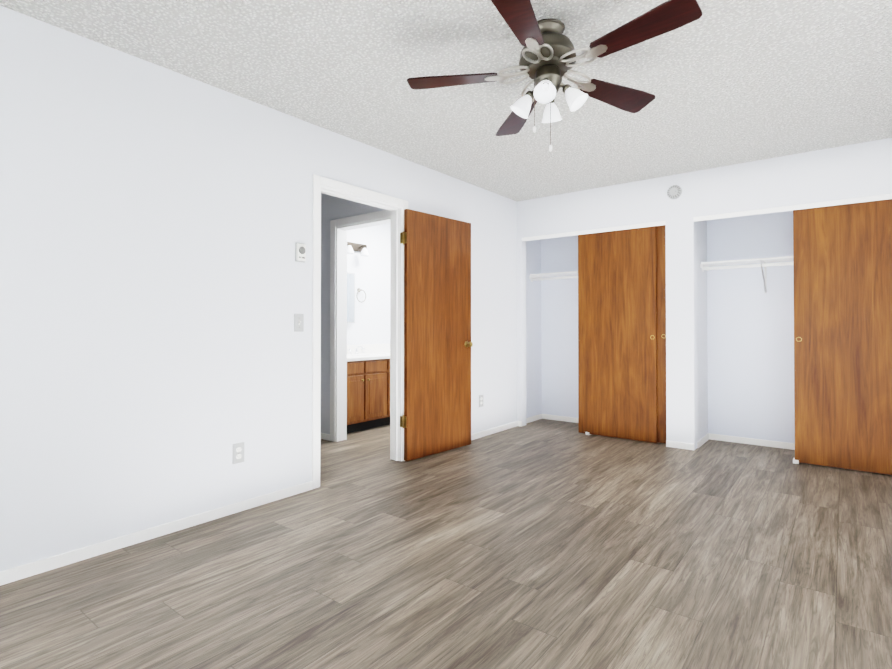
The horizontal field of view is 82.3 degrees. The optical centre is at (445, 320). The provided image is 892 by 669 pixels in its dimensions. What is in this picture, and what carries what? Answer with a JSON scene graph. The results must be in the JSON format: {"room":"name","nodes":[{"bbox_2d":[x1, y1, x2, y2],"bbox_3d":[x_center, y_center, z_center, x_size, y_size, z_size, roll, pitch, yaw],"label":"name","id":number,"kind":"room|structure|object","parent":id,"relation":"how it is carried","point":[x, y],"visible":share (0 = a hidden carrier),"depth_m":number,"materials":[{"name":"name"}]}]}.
{"room":"empty bedroom","nodes":[
{"label":"empty bedroom","id":0,"kind":"room"},
{"bbox_2d":[0,5,541,570],"bbox_3d":[-0.865,-0.096,3.545,0.120,2.440,6.310,0,-1,38],"label":"wall","id":1,"kind":"structure","parent":0,"point":[156,223],"depth_m":2.65,"materials":[{"name":"paint"}]},
{"bbox_2d":[0,481,312,585],"bbox_3d":[-1.812,1.083,2.211,0.012,0.055,3.000,0,-1,38],"label":"baseboard","id":2,"kind":"structure","parent":1,"relation":"attached to","point":[10,575],"depth_m":2.55,"materials":[{"name":"paint"}]},
{"bbox_2d":[233,442,243,463],"bbox_3d":[-1.213,0.776,2.985,0.008,0.116,0.072,0,-1,38],"label":"electrical outlet","id":3,"kind":"object","parent":1,"relation":"attached to","point":[238,452],"visible":1,"depth_m":2.98,"materials":[{"name":"grey plastic"}]},
{"bbox_2d":[294,314,303,331],"bbox_3d":[-0.951,0.015,3.317,0.023,0.116,0.072,0,-1,38],"label":"light switch","id":4,"kind":"object","parent":1,"relation":"attached to","point":[298,322],"visible":1,"depth_m":3.32,"materials":[{"name":"grey plastic"}]},
{"bbox_2d":[295,242,305,262],"bbox_3d":[-0.943,-0.443,3.324,0.034,0.124,0.076,0,-1,38],"label":"thermostat","id":5,"kind":"object","parent":1,"relation":"attached to","point":[300,252],"visible":1,"depth_m":3.31,"materials":[{"name":"grey plastic"}]},
{"bbox_2d":[312,174,407,488],"bbox_3d":[-0.653,0.077,3.816,0.148,2.100,0.940,0,-1,38],"label":"door frame","id":6,"kind":"structure","parent":1,"relation":"attached to","point":[396,207],"depth_m":3.99,"materials":[{"name":"paint"}]},
{"bbox_2d":[400,209,472,460],"bbox_3d":[-0.046,0.116,4.348,0.189,2.008,0.803,0,-1,38],"label":"bedroom door","id":7,"kind":"structure","parent":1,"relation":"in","point":[435,418],"depth_m":4.30,"materials":[{"name":"brown wood"}]},
{"bbox_2d":[479,395,482,406],"bbox_3d":[0.344,0.786,4.984,0.008,0.116,0.072,0,-1,38],"label":"electrical outlet","id":8,"kind":"object","parent":1,"relation":"attached to","point":[480,400],"visible":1,"depth_m":4.97,"materials":[{"name":"grey plastic"}]},
{"bbox_2d":[471,421,519,439],"bbox_3d":[0.238,1.110,4.834,0.020,0.055,1.777,0,-1,38],"label":"baseboard","id":9,"kind":"structure","parent":1,"relation":"attached to","point":[480,434],"depth_m":5.15,"materials":[{"name":"paint"}]},
{"bbox_2d":[520,414,543,425],"bbox_3d":[0.972,1.119,5.782,0.012,0.055,0.423,0,-1,38],"label":"baseboard","id":10,"kind":"structure","parent":1,"relation":"attached to","point":[541,416],"depth_m":5.80,"materials":[{"name":"paint"}]},
{"bbox_2d":[320,193,389,433],"bbox_3d":[-0.789,-0.085,4.684,1.160,2.440,0.120,0,-1,38],"label":"wall","id":11,"kind":"structure","parent":0,"point":[371,324],"depth_m":4.59,"materials":[{"name":"paint"}]},
{"bbox_2d":[347,272,354,322],"bbox_3d":[-1.232,-0.255,5.602,0.051,0.570,0.580,0,-1,38],"label":"bathroom mirror","id":12,"kind":"object","parent":11,"relation":"attached to","point":[350,297],"visible":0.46,"depth_m":5.76,"materials":[{"name":"grey mirror"}]},
{"bbox_2d":[347,242,368,256],"bbox_3d":[-1.099,-0.814,5.681,0.170,0.150,0.700,0,-1,38],"label":"sconce","id":13,"kind":"object","parent":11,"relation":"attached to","point":[357,247],"visible":0.44,"depth_m":5.82,"materials":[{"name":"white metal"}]},
{"bbox_2d":[330,210,389,441],"bbox_3d":[-0.703,0.092,4.607,0.899,2.085,0.135,0,-1,38],"label":"door frame","id":14,"kind":"structure","parent":11,"relation":"attached to","point":[339,228],"depth_m":4.81,"materials":[{"name":"paint"}]},
{"bbox_2d":[356,288,365,302],"bbox_3d":[-0.993,-0.292,5.910,0.049,0.172,0.152,0,-1,38],"label":"towel ring","id":15,"kind":"object","parent":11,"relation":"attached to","point":[359,290],"visible":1,"depth_m":5.90,"materials":[{"name":"silver metal"}]},
{"bbox_2d":[347,343,389,354],"bbox_3d":[-1.067,0.330,5.831,0.020,0.100,1.346,0,-1,38],"label":"backsplash","id":16,"kind":"structure","parent":11,"relation":"attached to","point":[351,349],"depth_m":5.99,"materials":[{"name":"white"}]},
{"bbox_2d":[0,419,891,668],"bbox_3d":[-0.045,1.167,2.893,5.480,0.100,6.550,0,-1,38],"label":"floor","id":17,"kind":"structure","parent":0,"point":[545,544],"depth_m":2.25,"materials":[{"name":"laminate"}]},
{"bbox_2d":[347,359,389,433],"bbox_3d":[-0.838,0.780,5.653,0.594,0.732,1.338,0,-1,38],"label":"bathroom vanity","id":18,"kind":"object","parent":17,"relation":"on","point":[368,386],"depth_m":5.27,"materials":[{"name":"brown wood"}]},
{"bbox_2d":[347,351,389,358],"bbox_3d":[-0.847,0.396,5.659,0.577,0.036,1.346,0,-1,38],"label":"countertop","id":19,"kind":"structure","parent":18,"relation":"on","point":[362,354],"depth_m":5.48,"materials":[{"name":"white"}]},
{"bbox_2d":[578,226,656,442],"bbox_3d":[1.638,0.120,4.923,0.753,2.011,0.030,0,-1,38],"label":"slider","id":20,"kind":"object","parent":17,"relation":"on","point":[617,334],"visible":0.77,"depth_m":4.89,"materials":[{"name":"brown wood"}]},
{"bbox_2d":[656,225,665,442],"bbox_3d":[1.730,0.120,4.897,0.753,2.011,0.030,0,-1,38],"label":"slider","id":21,"kind":"object","parent":17,"relation":"on","point":[661,324],"visible":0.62,"depth_m":4.69,"materials":[{"name":"brown wood"}]},
{"bbox_2d":[793,199,891,474],"bbox_3d":[3.058,0.109,3.816,0.753,2.011,0.030,0,-1,38],"label":"slider","id":22,"kind":"object","parent":17,"relation":"on","point":[842,258],"visible":0.85,"depth_m":3.85,"materials":[{"name":"brown wood"}]},
{"bbox_2d":[0,0,891,201],"bbox_3d":[-0.045,-1.373,2.919,5.480,0.100,6.550,0,-1,38],"label":"ceiling","id":23,"kind":"structure","parent":0,"point":[728,82],"depth_m":2.74,"materials":[{"name":"white paint"}]},
{"bbox_2d":[407,0,701,151],"bbox_3d":[0.475,-1.039,2.278,1.221,0.590,1.240,0,-1,38],"label":"ceiling fan","id":24,"kind":"object","parent":23,"relation":"hanging from","point":[549,58],"visible":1,"depth_m":2.23,"materials":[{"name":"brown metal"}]},
{"bbox_2d":[541,210,794,442],"bbox_3d":[2.579,-0.082,4.938,3.840,2.440,0.120,0,-1,38],"label":"wall","id":25,"kind":"structure","parent":0,"point":[750,336],"depth_m":4.76,"materials":[{"name":"paint"}]},
{"bbox_2d":[529,271,577,281],"bbox_3d":[1.634,-0.383,5.409,1.531,0.288,0.298,0,-1,38],"label":"rod","id":26,"kind":"object","parent":25,"relation":"attached to","point":[549,276],"visible":0.17,"depth_m":5.67,"materials":[{"name":"paint"}]},
{"bbox_2d":[700,256,793,292],"bbox_3d":[3.145,-0.395,4.231,1.830,0.288,0.298,0,-1,38],"label":"rod","id":27,"kind":"object","parent":25,"relation":"attached to","point":[765,262],"visible":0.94,"depth_m":4.52,"materials":[{"name":"paint"}]},
{"bbox_2d":[517,138,891,449],"bbox_3d":[2.369,-0.085,4.668,3.600,2.440,0.563,0,-1,38],"label":"wall","id":28,"kind":"structure","parent":0,"point":[863,169],"depth_m":4.53,"materials":[{"name":"paint"}]},
{"bbox_2d":[544,414,577,422],"bbox_3d":[1.724,1.117,5.508,1.535,0.055,0.012,0,-1,38],"label":"baseboard","id":29,"kind":"structure","parent":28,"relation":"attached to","point":[546,416],"depth_m":5.82,"materials":[{"name":"paint"}]},
{"bbox_2d":[666,440,675,445],"bbox_3d":[2.173,1.110,4.846,0.012,0.055,0.423,0,-1,38],"label":"baseboard","id":30,"kind":"structure","parent":28,"relation":"attached to","point":[668,443],"depth_m":4.56,"materials":[{"name":"paint"}]},
{"bbox_2d":[667,185,681,198],"bbox_3d":[2.037,-1.147,4.557,0.124,0.124,0.038,0,-1,38],"label":"smoke detector","id":31,"kind":"object","parent":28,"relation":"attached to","point":[674,191],"visible":1,"depth_m":4.54,"materials":[{"name":"grey plastic"}]},
{"bbox_2d":[697,433,711,447],"bbox_3d":[2.365,1.108,4.696,0.012,0.055,0.423,0,-1,38],"label":"baseboard","id":32,"kind":"structure","parent":28,"relation":"attached to","point":[708,436],"depth_m":4.72,"materials":[{"name":"paint"}]},
{"bbox_2d":[522,193,891,463],"bbox_3d":[2.108,0.114,4.575,3.191,2.040,0.084,0,-1,38],"label":"trim","id":33,"kind":"structure","parent":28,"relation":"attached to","point":[790,208],"depth_m":4.26,"materials":[{"name":"white metal"}]},
{"bbox_2d":[712,434,794,449],"bbox_3d":[3.234,1.104,4.330,1.834,0.055,0.012,0,-1,38],"label":"baseboard","id":34,"kind":"structure","parent":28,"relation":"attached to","point":[760,442],"depth_m":4.65,"materials":[{"name":"paint"}]}
]}

